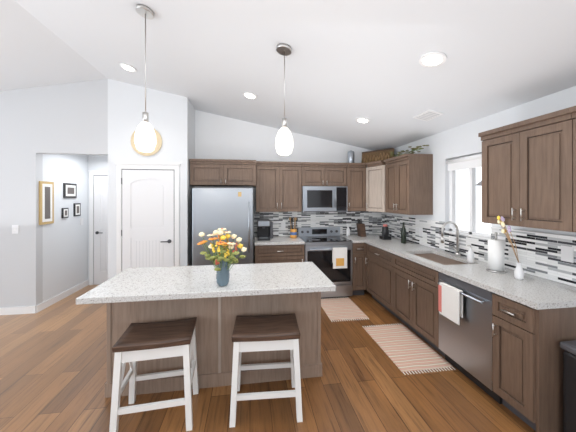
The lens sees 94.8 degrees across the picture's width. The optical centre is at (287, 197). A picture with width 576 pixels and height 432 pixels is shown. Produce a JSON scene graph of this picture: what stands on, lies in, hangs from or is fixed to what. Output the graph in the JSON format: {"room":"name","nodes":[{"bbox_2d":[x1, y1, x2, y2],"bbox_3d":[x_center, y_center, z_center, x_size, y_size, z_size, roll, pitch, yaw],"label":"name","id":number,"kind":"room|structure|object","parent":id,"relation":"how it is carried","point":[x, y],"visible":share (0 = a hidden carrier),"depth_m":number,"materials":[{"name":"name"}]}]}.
{"room":"kitchen","nodes":[
{"label":"kitchen","id":0,"kind":"room"},
{"bbox_2d":[0,285,535,431],"bbox_3d":[-1.814,1.650,1.659,8.480,0.100,10.600,0,0,-8],"label":"floor","id":1,"kind":"structure","parent":0,"point":[53,367],"depth_m":2.17,"materials":[{"name":"brown wood"}]},
{"bbox_2d":[109,317,198,431],"bbox_3d":[-0.953,1.290,1.960,0.516,0.619,0.386,0,0,-12],"label":"stool","id":2,"kind":"object","parent":1,"relation":"on","point":[134,344],"visible":1,"depth_m":1.83,"materials":[{"name":"white wood"}]},
{"bbox_2d":[104,294,321,397],"bbox_3d":[-0.614,1.162,2.489,1.794,0.875,0.486,0,0,-8],"label":"kitchen island","id":3,"kind":"object","parent":1,"relation":"on","point":[216,317],"depth_m":2.25,"materials":[{"name":"brown wood"}]},
{"bbox_2d":[76,262,335,304],"bbox_3d":[-0.589,0.702,2.315,1.830,0.044,0.790,0,0,-8],"label":"island countertop","id":4,"kind":"structure","parent":3,"relation":"on","point":[147,284],"depth_m":2.13,"materials":[{"name":"white stone"}]},
{"bbox_2d":[197,228,246,285],"bbox_3d":[-0.510,0.457,2.064,0.374,0.444,0.254,0,0,-8],"label":"vase","id":5,"kind":"object","parent":4,"relation":"on","point":[221,258],"visible":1,"depth_m":2.04,"materials":[{"name":"blue glass"}]},
{"bbox_2d":[192,187,252,265],"bbox_3d":[-0.997,0.718,4.208,0.870,1.765,0.766,0,0,-8],"label":"fridge","id":6,"kind":"object","parent":1,"relation":"on","point":[227,208],"visible":0.54,"depth_m":3.88,"materials":[{"name":"grey"}]},
{"bbox_2d":[229,313,302,427],"bbox_3d":[-0.169,1.290,2.062,0.535,0.619,0.412,0,0,-8],"label":"stool","id":7,"kind":"object","parent":1,"relation":"on","point":[265,333],"visible":1,"depth_m":1.91,"materials":[{"name":"white wood"}]},
{"bbox_2d":[254,242,304,263],"bbox_3d":[-0.169,1.162,4.415,0.770,0.875,0.650,0,0,-8],"label":"base cabinet","id":8,"kind":"object","parent":1,"relation":"on","point":[280,249],"depth_m":4.10,"materials":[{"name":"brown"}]},
{"bbox_2d":[254,236,301,245],"bbox_3d":[-0.167,0.704,4.411,0.780,0.040,0.659,0,0,-8],"label":"countertop","id":9,"kind":"structure","parent":8,"relation":"on","point":[281,240],"depth_m":4.17,"materials":[{"name":"white stone"}]},
{"bbox_2d":[257,219,272,240],"bbox_3d":[-0.379,0.520,4.371,0.260,0.325,0.269,0,0,-8],"label":"coffee maker","id":10,"kind":"object","parent":9,"relation":"on","point":[264,229],"visible":1,"depth_m":4.37,"materials":[{"name":"black plastic"}]},
{"bbox_2d":[289,217,297,237],"bbox_3d":[0.094,0.503,4.559,0.159,0.360,0.116,0,0,-8],"label":"utensil crock","id":11,"kind":"object","parent":9,"relation":"on","point":[293,233],"visible":1,"depth_m":4.52,"materials":[{"name":"orange"}]},
{"bbox_2d":[298,227,351,297],"bbox_3d":[0.610,1.065,4.481,0.774,1.070,0.719,0,0,-8],"label":"range","id":12,"kind":"object","parent":1,"relation":"on","point":[321,243],"visible":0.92,"depth_m":4.21,"materials":[{"name":"silver metal"}]},
{"bbox_2d":[332,247,346,268],"bbox_3d":[0.810,0.940,4.156,0.230,0.320,0.044,0,0,-8],"label":"oven towel","id":13,"kind":"object","parent":12,"relation":"hanging from","point":[339,257],"visible":0.96,"depth_m":4.14,"materials":[{"name":"white fabric"}]},
{"bbox_2d":[321,297,368,321],"bbox_3d":[0.762,1.595,3.847,0.520,0.008,0.800,0,0,-8],"label":"area rug","id":14,"kind":"object","parent":1,"relation":"on","point":[342,309],"visible":0.92,"depth_m":3.78,"materials":[{"name":"white fabric"}]},
{"bbox_2d":[352,242,365,294],"bbox_3d":[1.111,1.162,4.599,0.235,0.875,0.650,0,0,-8],"label":"base cabinet","id":15,"kind":"object","parent":1,"relation":"on","point":[358,248],"depth_m":4.28,"materials":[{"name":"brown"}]},
{"bbox_2d":[340,234,400,241],"bbox_3d":[1.405,0.704,4.636,0.839,0.040,0.659,0,0,-8],"label":"countertop","id":16,"kind":"structure","parent":15,"relation":"on","point":[355,238],"depth_m":4.59,"materials":[{"name":"white stone"}]},
{"bbox_2d":[346,225,349,235],"bbox_3d":[1.089,0.585,4.803,0.070,0.195,0.069,0,0,-8],"label":"soap bottle","id":17,"kind":"object","parent":16,"relation":"on","point":[347,231],"visible":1,"depth_m":4.78,"materials":[{"name":"white plastic"}]},
{"bbox_2d":[356,219,365,236],"bbox_3d":[1.317,0.532,4.764,0.100,0.300,0.217,0,0,-8],"label":"knife block","id":18,"kind":"object","parent":16,"relation":"on","point":[361,231],"visible":1,"depth_m":4.72,"materials":[{"name":"brown wood"}]},
{"bbox_2d":[379,224,390,239],"bbox_3d":[1.613,0.560,4.393,0.140,0.245,0.140,0,0,-8],"label":"grinder","id":19,"kind":"object","parent":16,"relation":"on","point":[385,233],"visible":0.98,"depth_m":4.35,"materials":[{"name":"black plastic"}]},
{"bbox_2d":[365,241,388,310],"bbox_3d":[1.627,1.162,3.901,0.630,0.875,0.914,0,0,-8],"label":"base cabinet","id":20,"kind":"object","parent":1,"relation":"on","point":[376,260],"depth_m":3.88,"materials":[{"name":"brown wood"}]},
{"bbox_2d":[363,323,455,374],"bbox_3d":[1.243,1.595,2.886,0.520,0.008,0.920,0,0,-8],"label":"area rug","id":21,"kind":"object","parent":1,"relation":"on","point":[403,348],"visible":1,"depth_m":2.78,"materials":[{"name":"white fabric"}]},
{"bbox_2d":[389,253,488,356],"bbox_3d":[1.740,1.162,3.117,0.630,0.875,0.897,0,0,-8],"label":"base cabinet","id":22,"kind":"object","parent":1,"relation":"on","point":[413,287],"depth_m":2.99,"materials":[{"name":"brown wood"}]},
{"bbox_2d":[438,272,501,403],"bbox_3d":[1.787,1.164,2.373,0.609,0.872,0.584,0,0,-8],"label":"dishwasher","id":23,"kind":"object","parent":1,"relation":"on","point":[465,346],"visible":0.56,"depth_m":2.24,"materials":[{"name":"grey metal"}]},
{"bbox_2d":[438,282,462,324],"bbox_3d":[1.480,0.954,2.421,0.040,0.293,0.252,0,0,-8],"label":"dish towel","id":24,"kind":"object","parent":23,"relation":"hanging from","point":[450,302],"visible":0.96,"depth_m":2.39,"materials":[{"name":"white fabric"}]},
{"bbox_2d":[489,289,575,431],"bbox_3d":[1.910,1.162,1.932,0.630,0.875,0.318,0,0,-8],"label":"base cabinet","id":25,"kind":"object","parent":1,"relation":"on","point":[533,321],"depth_m":1.77,"materials":[{"name":"brown wood"}]},
{"bbox_2d":[369,241,575,308],"bbox_3d":[1.746,0.704,3.043,0.639,0.040,2.589,0,0,-8],"label":"countertop","id":26,"kind":"structure","parent":25,"relation":"on","point":[544,293],"depth_m":2.20,"materials":[{"name":"white stone"}]},
{"bbox_2d":[401,222,405,243],"bbox_3d":[1.749,0.525,4.009,0.076,0.315,0.076,0,0,-8],"label":"wine bottle","id":27,"kind":"object","parent":26,"relation":"on","point":[403,234],"visible":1,"depth_m":3.98,"materials":[{"name":"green glass"}]},
{"bbox_2d":[417,253,468,264],"bbox_3d":[1.744,0.798,3.089,0.419,0.173,0.728,0,0,-8],"label":"sink","id":28,"kind":"object","parent":26,"relation":"in","point":[441,257],"depth_m":3.12,"materials":[{"name":"metal"}]},
{"bbox_2d":[441,221,460,256],"bbox_3d":[1.905,0.477,3.135,0.244,0.412,0.100,0,0,-8],"label":"faucet","id":29,"kind":"object","parent":26,"relation":"on","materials":[{"name":"silver metal"}]},
{"bbox_2d":[467,245,473,262],"bbox_3d":[1.928,0.590,2.802,0.072,0.184,0.062,0,0,-8],"label":"soap dispenser","id":30,"kind":"object","parent":26,"relation":"on","point":[470,255],"visible":1,"depth_m":2.78,"materials":[{"name":"white plastic"}]},
{"bbox_2d":[486,232,505,272],"bbox_3d":[1.948,0.500,2.482,0.150,0.364,0.150,0,0,-8],"label":"paper towel","id":31,"kind":"object","parent":26,"relation":"on","point":[496,255],"visible":1,"depth_m":2.44,"materials":[{"name":"white paper"}]},
{"bbox_2d":[497,216,523,279],"bbox_3d":[1.867,0.414,2.217,0.221,0.537,0.098,0,0,-8],"label":"dried flowers vase","id":32,"kind":"object","parent":26,"relation":"on","point":[518,273],"visible":1,"depth_m":2.21,"materials":[{"name":"white ceramic"}]},
{"bbox_2d":[560,340,575,431],"bbox_3d":[1.961,1.265,1.544,0.380,0.670,0.420,0,0,-8],"label":"trash can","id":33,"kind":"object","parent":1,"relation":"on","point":[569,387],"visible":0.97,"depth_m":1.68,"materials":[{"name":"black plastic"}]},
{"bbox_2d":[0,0,575,307],"bbox_3d":[-1.775,-0.150,1.387,8.380,3.500,9.950,0,0,-8],"label":"wall","id":34,"kind":"structure","parent":0,"point":[72,100],"depth_m":3.03,"materials":[{"name":"white paint"}]},
{"bbox_2d":[12,225,18,233],"bbox_3d":[-3.756,0.430,3.649,0.080,0.120,0.008,0,0,-8],"label":"switch plate","id":35,"kind":"object","parent":34,"relation":"attached to","point":[15,228],"depth_m":3.65,"materials":[{"name":"white plastic"}]},
{"bbox_2d":[0,305,36,314],"bbox_3d":[-4.798,1.550,3.497,2.634,0.100,0.014,0,0,-8],"label":"baseboard","id":36,"kind":"structure","parent":34,"relation":"attached to","point":[36,308],"depth_m":3.65,"materials":[{"name":"white"}]},
{"bbox_2d":[39,181,53,224],"bbox_3d":[-3.522,0.070,3.869,0.024,0.620,0.260,0,0,-8],"label":"picture frame","id":37,"kind":"object","parent":34,"relation":"attached to","point":[46,202],"visible":1,"depth_m":3.85,"materials":[{"name":"brown"}]},
{"bbox_2d":[37,279,88,312],"bbox_3d":[-3.587,1.550,4.284,0.014,0.100,1.200,0,0,-8],"label":"baseboard","id":38,"kind":"structure","parent":34,"relation":"attached to","point":[51,301],"depth_m":4.17,"materials":[{"name":"white"}]},
{"bbox_2d":[62,208,68,217],"bbox_3d":[-3.578,0.240,4.255,0.024,0.160,0.130,0,0,-8],"label":"picture frame","id":39,"kind":"object","parent":34,"relation":"attached to","point":[65,212],"visible":0.98,"depth_m":4.25,"materials":[{"name":"black plastic"}]},
{"bbox_2d":[63,183,76,197],"bbox_3d":[-3.595,-0.120,4.374,0.024,0.240,0.300,0,0,-8],"label":"picture frame","id":40,"kind":"object","parent":34,"relation":"attached to","point":[69,190],"visible":0.95,"depth_m":4.34,"materials":[{"name":"black plastic"}]},
{"bbox_2d":[73,203,80,215],"bbox_3d":[-3.620,0.200,4.552,0.024,0.220,0.160,0,0,-8],"label":"picture frame","id":41,"kind":"object","parent":34,"relation":"attached to","point":[76,209],"visible":1,"depth_m":4.53,"materials":[{"name":"black plastic"}]},
{"bbox_2d":[88,170,107,284],"bbox_3d":[-3.234,0.545,4.905,0.860,2.110,0.069,0,0,-8],"label":"hall door","id":42,"kind":"structure","parent":34,"relation":"in","point":[98,227],"depth_m":4.89,"materials":[{"name":"white wood"}]},
{"bbox_2d":[119,63,136,71],"bbox_3d":[-1.976,-1.611,3.273,0.189,0.046,0.190,0,0,-8],"label":"recessed light","id":43,"kind":"object","parent":34,"relation":"in","point":[127,67],"visible":0.96,"depth_m":3.25,"materials":[{"name":"white"}]},
{"bbox_2d":[134,4,155,151],"bbox_3d":[-1.130,-0.936,2.101,0.156,1.131,0.156,0,0,-8],"label":"pendant light","id":44,"kind":"object","parent":34,"relation":"hanging from","point":[145,138],"visible":1,"depth_m":2.06,"materials":[{"name":"white glass"}]},
{"bbox_2d":[131,128,161,155],"bbox_3d":[-2.072,-0.830,3.884,0.430,0.430,0.018,0,0,-8],"label":"round sign","id":45,"kind":"object","parent":34,"relation":"attached to","point":[158,143],"visible":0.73,"depth_m":3.89,"materials":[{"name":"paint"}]},
{"bbox_2d":[115,162,179,274],"bbox_3d":[-2.044,0.545,3.864,0.890,2.110,0.069,0,0,-8],"label":"pantry door","id":46,"kind":"structure","parent":34,"relation":"in","point":[147,214],"depth_m":3.88,"materials":[{"name":"white wood"}]},
{"bbox_2d":[189,159,256,186],"bbox_3d":[-1.042,-0.383,4.380,1.011,0.365,0.471,0,0,-8],"label":"upper cabinet","id":47,"kind":"object","parent":34,"relation":"attached to","point":[203,172],"depth_m":4.14,"materials":[{"name":"brown wood"}]},
{"bbox_2d":[243,92,256,98],"bbox_3d":[-0.494,-1.328,3.435,0.189,0.046,0.190,0,0,-8],"label":"recessed light","id":48,"kind":"object","parent":34,"relation":"in","point":[249,95],"visible":0.98,"depth_m":3.41,"materials":[{"name":"white"}]},
{"bbox_2d":[256,163,300,210],"bbox_3d":[-0.170,-0.168,4.566,0.760,0.795,0.351,0,0,-8],"label":"upper cabinet","id":49,"kind":"object","parent":34,"relation":"attached to","point":[278,185],"depth_m":4.39,"materials":[{"name":"brown wood"}]},
{"bbox_2d":[281,222,285,228],"bbox_3d":[-0.084,0.490,4.743,0.080,0.120,0.006,0,0,-8],"label":"switch plate","id":50,"kind":"object","parent":34,"relation":"attached to","point":[283,224],"depth_m":4.74,"materials":[{"name":"white plastic"}]},
{"bbox_2d":[275,43,292,154],"bbox_3d":[-0.031,-0.830,2.259,0.156,0.920,0.156,0,0,-8],"label":"pendant light","id":51,"kind":"object","parent":34,"relation":"hanging from","point":[284,142],"visible":1,"depth_m":2.21,"materials":[{"name":"white glass"}]},
{"bbox_2d":[254,211,381,236],"bbox_3d":[0.588,0.457,4.848,2.400,0.450,0.008,0,0,-8],"label":"backsplash","id":52,"kind":"structure","parent":34,"relation":"attached to","point":[372,221],"depth_m":4.86,"materials":[{"name":"tile"}]},
{"bbox_2d":[301,163,348,186],"bbox_3d":[0.598,-0.383,4.676,0.780,0.365,0.351,0,0,-8],"label":"upper cabinet","id":53,"kind":"object","parent":34,"relation":"attached to","point":[312,174],"depth_m":4.50,"materials":[{"name":"brown wood"}]},
{"bbox_2d":[302,186,347,211],"bbox_3d":[0.605,0.019,4.624,0.774,0.432,0.453,0,0,-8],"label":"microwave","id":54,"kind":"object","parent":53,"relation":"attached to","point":[324,198],"visible":1,"depth_m":4.44,"materials":[{"name":"silver metal"}]},
{"bbox_2d":[348,163,365,210],"bbox_3d":[1.161,-0.168,4.757,0.349,0.795,0.351,0,0,-8],"label":"upper cabinet","id":55,"kind":"object","parent":34,"relation":"attached to","point":[357,171],"depth_m":4.59,"materials":[{"name":"brown wood"}]},
{"bbox_2d":[348,150,353,162],"bbox_3d":[1.135,-0.729,4.769,0.120,0.255,0.120,0,0,-8],"label":"canister","id":56,"kind":"object","parent":55,"relation":"on","point":[350,156],"visible":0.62,"depth_m":4.72,"materials":[{"name":"silver metal"}]},
{"bbox_2d":[356,117,369,122],"bbox_3d":[1.004,-1.043,3.558,0.189,0.046,0.190,0,0,-8],"label":"recessed light","id":57,"kind":"object","parent":34,"relation":"in","point":[362,120],"visible":1,"depth_m":3.53,"materials":[{"name":"white plastic"}]},
{"bbox_2d":[366,160,385,211],"bbox_3d":[1.588,-0.185,4.596,0.510,0.830,0.789,0,0,-8],"label":"upper cabinet","id":58,"kind":"object","parent":34,"relation":"attached to","point":[375,186],"visible":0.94,"depth_m":4.38,"materials":[{"name":"brown wood"}]},
{"bbox_2d":[361,148,394,162],"bbox_3d":[1.565,-0.721,4.657,0.070,0.242,0.600,0,0,-43],"label":"decor","id":59,"kind":"object","parent":58,"relation":"on","point":[375,155],"visible":0.88,"depth_m":4.65,"materials":[{"name":"wicker"}]},
{"bbox_2d":[385,154,432,214],"bbox_3d":[1.766,-0.168,3.909,0.351,0.795,0.618,0,0,-8],"label":"upper cabinet","id":60,"kind":"object","parent":34,"relation":"attached to","point":[409,179],"depth_m":3.62,"materials":[{"name":"brown wood"}]},
{"bbox_2d":[390,145,428,156],"bbox_3d":[1.742,-0.672,3.886,0.280,0.108,0.743,0,0,-8],"label":"ivy garland","id":61,"kind":"object","parent":60,"relation":"on","point":[407,151],"visible":0.73,"depth_m":3.77,"materials":[{"name":"green plant"}]},
{"bbox_2d":[419,228,422,236],"bbox_3d":[1.938,0.500,3.864,0.007,0.120,0.080,0,0,-8],"label":"switch plate","id":62,"kind":"object","parent":34,"relation":"attached to","point":[420,229],"depth_m":3.85,"materials":[{"name":"white plastic"}]},
{"bbox_2d":[413,109,443,120],"bbox_3d":[1.604,-0.944,3.038,0.179,0.044,0.280,0,0,-8],"label":"air vent","id":63,"kind":"object","parent":34,"relation":"in","point":[428,115],"visible":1,"depth_m":3.01,"materials":[{"name":"white metal"}]},
{"bbox_2d":[419,52,446,66],"bbox_3d":[1.111,-1.064,2.038,0.189,0.046,0.190,0,0,-8],"label":"recessed light","id":64,"kind":"object","parent":34,"relation":"in","point":[431,59],"visible":0.92,"depth_m":2.02,"materials":[{"name":"white"}]},
{"bbox_2d":[444,153,490,239],"bbox_3d":[2.109,-0.030,3.081,0.130,0.940,0.660,0,0,-8],"label":"window","id":65,"kind":"structure","parent":34,"relation":"in","point":[472,163],"depth_m":3.10,"materials":[{"name":"white wood"}]},
{"bbox_2d":[382,214,575,286],"bbox_3d":[1.996,0.488,3.422,0.035,0.387,3.208,0,0,-8],"label":"backsplash","id":66,"kind":"structure","parent":34,"relation":"attached to","point":[539,254],"depth_m":2.49,"materials":[{"name":"tile"}]},
{"bbox_2d":[497,236,505,248],"bbox_3d":[2.116,0.440,2.627,0.007,0.120,0.080,0,0,-8],"label":"switch plate","id":67,"kind":"object","parent":34,"relation":"attached to","point":[498,237],"depth_m":2.61,"materials":[{"name":"white plastic"}]},
{"bbox_2d":[480,114,559,230],"bbox_3d":[2.024,-0.168,2.109,0.351,0.795,0.759,0,0,-8],"label":"upper cabinet","id":68,"kind":"object","parent":34,"relation":"attached to","point":[528,173],"depth_m":2.08,"materials":[{"name":"brown wood"}]},
{"bbox_2d":[561,245,573,262],"bbox_3d":[2.194,0.440,2.082,0.007,0.120,0.080,0,0,-8],"label":"switch plate","id":69,"kind":"object","parent":34,"relation":"attached to","point":[567,253],"depth_m":2.08,"materials":[{"name":"white plastic"}]},
{"bbox_2d":[560,110,575,231],"bbox_3d":[2.115,-0.168,1.473,0.351,0.795,0.756,0,0,-8],"label":"upper cabinet","id":70,"kind":"object","parent":34,"relation":"attached to","point":[567,121],"depth_m":1.79,"materials":[{"name":"brown wood"}]},
{"label":"outside","id":71,"kind":"structure","parent":0,"visible":0},
{"bbox_2d":[456,167,491,233],"bbox_3d":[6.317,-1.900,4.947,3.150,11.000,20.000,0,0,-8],"label":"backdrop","id":72,"kind":"structure","parent":71,"point":[462,199],"depth_m":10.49,"materials":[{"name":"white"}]}
]}

